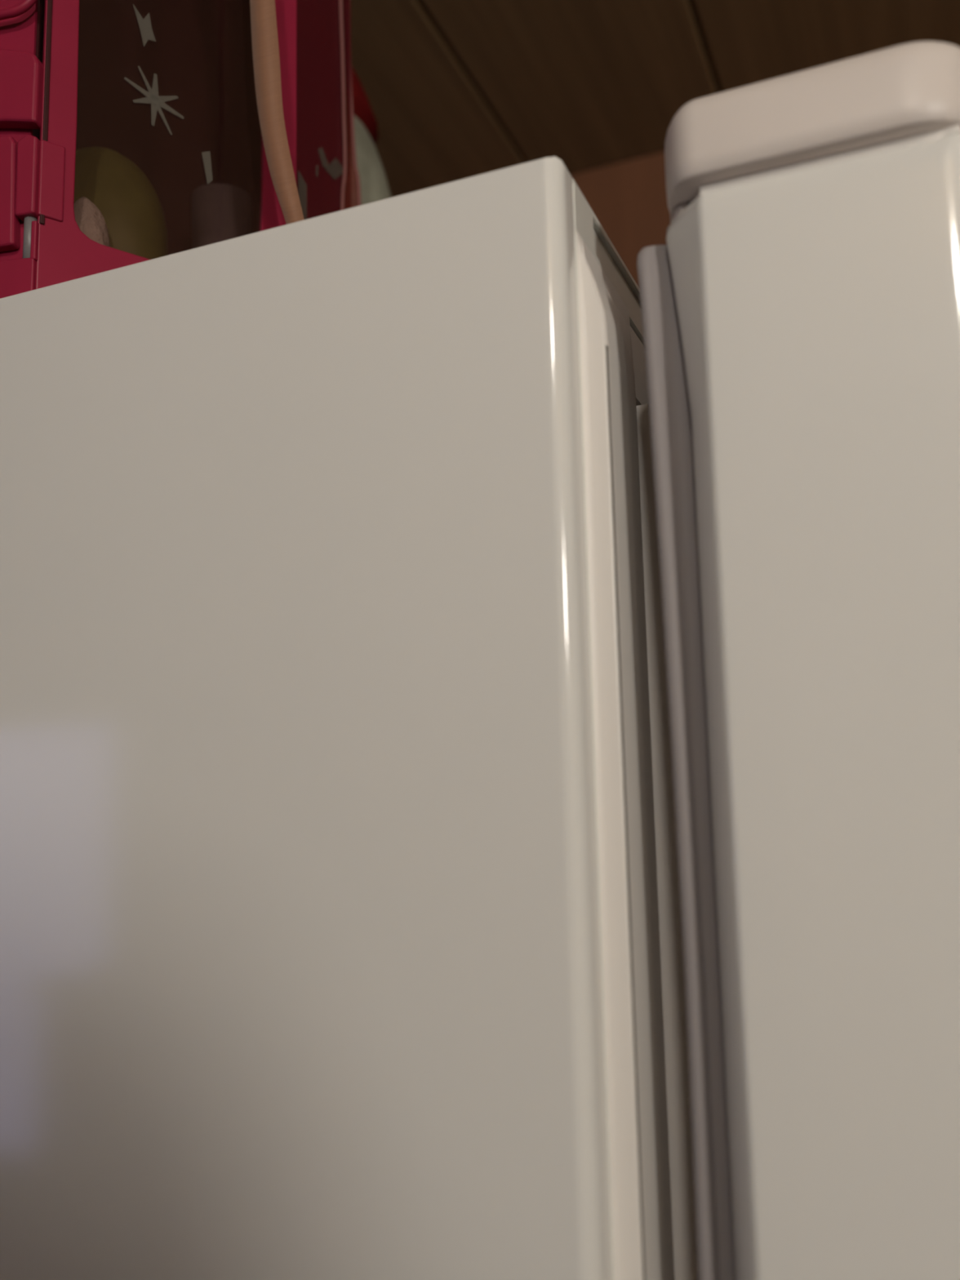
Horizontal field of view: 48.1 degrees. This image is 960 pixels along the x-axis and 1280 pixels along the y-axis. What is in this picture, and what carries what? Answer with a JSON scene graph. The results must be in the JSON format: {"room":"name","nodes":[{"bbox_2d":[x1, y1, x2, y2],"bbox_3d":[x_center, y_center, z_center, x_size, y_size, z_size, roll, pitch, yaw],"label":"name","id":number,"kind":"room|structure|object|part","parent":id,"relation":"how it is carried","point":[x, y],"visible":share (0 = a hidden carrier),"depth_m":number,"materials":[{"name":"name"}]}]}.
{"room":"kitchen","nodes":[
{"label":"kitchen","id":0,"kind":"room"},
{"bbox_2d":[570,151,670,287],"bbox_3d":[0.206,0.547,1.165,4.600,2.233,0.100,-5,-9,22],"label":"wall","id":1,"kind":"structure","parent":0,"point":[628,198],"depth_m":1.26,"materials":[{"name":"red wood"}]},
{"bbox_2d":[312,0,959,196],"bbox_3d":[-0.296,-0.733,0.198,4.600,0.060,2.560,-5,-9,22],"label":"ceiling","id":2,"kind":"structure","parent":0,"point":[455,90],"depth_m":1.09,"materials":[{"name":"brown"}]},
{"bbox_3d":[-0.245,1.532,-0.116,4.600,0.050,2.560,-5,-9,22],"label":"floor","id":3,"kind":"structure","parent":0,"visible":0},
{"bbox_2d":[0,40,959,1279],"bbox_3d":[-0.045,0.734,0.570,0.683,1.710,0.581,-5,-9,22],"label":"refrigerator","id":4,"kind":"object","parent":3,"relation":"on","point":[479,698],"visible":1,"depth_m":0.33,"materials":[{"name":"white metal"}]},
{"bbox_2d":[0,0,361,298],"bbox_3d":[-0.159,-0.278,0.552,0.216,0.314,0.144,3,-9,-26],"label":"case","id":5,"kind":"object","parent":4,"relation":"on","point":[168,86],"visible":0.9,"depth_m":0.61,"materials":[{"name":"pink plastic"}]},
{"bbox_3d":[-0.209,-0.145,0.449,0.051,0.024,0.006,-2,-8,8],"label":"rail","id":6,"kind":"part","parent":5,"relation":"part of","materials":[{"name":"pink plastic"}]},
{"bbox_3d":[-0.215,-0.297,0.473,0.045,0.283,0.002,-2,-8,8],"label":"plate","id":7,"kind":"part","parent":5,"relation":"part of","materials":[{"name":"pink plastic"}]},
{"bbox_3d":[-0.181,-0.194,0.454,0.010,0.034,0.002,5,-10,-37],"label":"hinge plate","id":8,"kind":"part","parent":5,"relation":"part of","materials":[{"name":"pink plastic"}]},
{"bbox_2d":[73,196,110,247],"bbox_3d":[-0.175,-0.164,0.473,0.026,0.064,0.018,-5,-9,22],"label":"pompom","id":9,"kind":"object","parent":5,"relation":"in","point":[89,219],"visible":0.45,"depth_m":0.47,"materials":[{"name":"beige fabric"}]},
{"bbox_3d":[-0.140,-0.283,0.501,0.119,0.309,0.003,5,-10,-37],"label":"frame","id":10,"kind":"part","parent":5,"relation":"part of","materials":[{"name":"pink plastic"}]},
{"bbox_2d":[74,146,168,259],"bbox_3d":[-0.185,-0.182,0.513,0.080,0.108,0.052,-5,-9,22],"label":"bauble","id":11,"kind":"object","parent":5,"relation":"in","point":[131,210],"visible":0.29,"depth_m":0.49,"materials":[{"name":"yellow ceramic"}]},
{"bbox_2d":[191,182,253,248],"bbox_3d":[-0.138,-0.179,0.574,0.033,0.118,0.033,-5,-9,22],"label":"candle","id":12,"kind":"object","parent":5,"relation":"in","point":[220,212],"visible":0.16,"depth_m":0.57,"materials":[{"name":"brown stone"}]},
{"bbox_2d":[249,0,304,224],"bbox_3d":[-0.095,-0.291,0.489,0.030,0.320,0.096,5,-10,-40],"label":"handle","id":13,"kind":"object","parent":5,"relation":"hanging from","point":[265,50],"visible":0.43,"depth_m":0.49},
{"bbox_3d":[-0.100,-0.299,0.534,0.019,0.272,0.003,5,-10,-37],"label":"post","id":14,"kind":"part","parent":5,"relation":"part of","materials":[{"name":"pink plastic"}]},
{"bbox_2d":[296,0,391,219],"bbox_3d":[-0.111,-0.299,0.742,0.112,0.406,0.112,-5,-9,22],"label":"ornament","id":15,"kind":"object","parent":4,"relation":"on","point":[319,131],"visible":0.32,"depth_m":0.71,"materials":[{"name":"red fabric"}]},
{"bbox_3d":[0.150,0.709,0.490,0.012,1.670,0.551,-5,-9,22],"label":"frame","id":16,"kind":"part","parent":4,"relation":"part of","materials":[{"name":"white paint"}]},
{"bbox_3d":[0.224,0.699,0.460,0.092,1.616,0.580,-5,-9,22],"label":"door","id":17,"kind":"part","parent":4,"relation":"part of","materials":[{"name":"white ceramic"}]}
]}

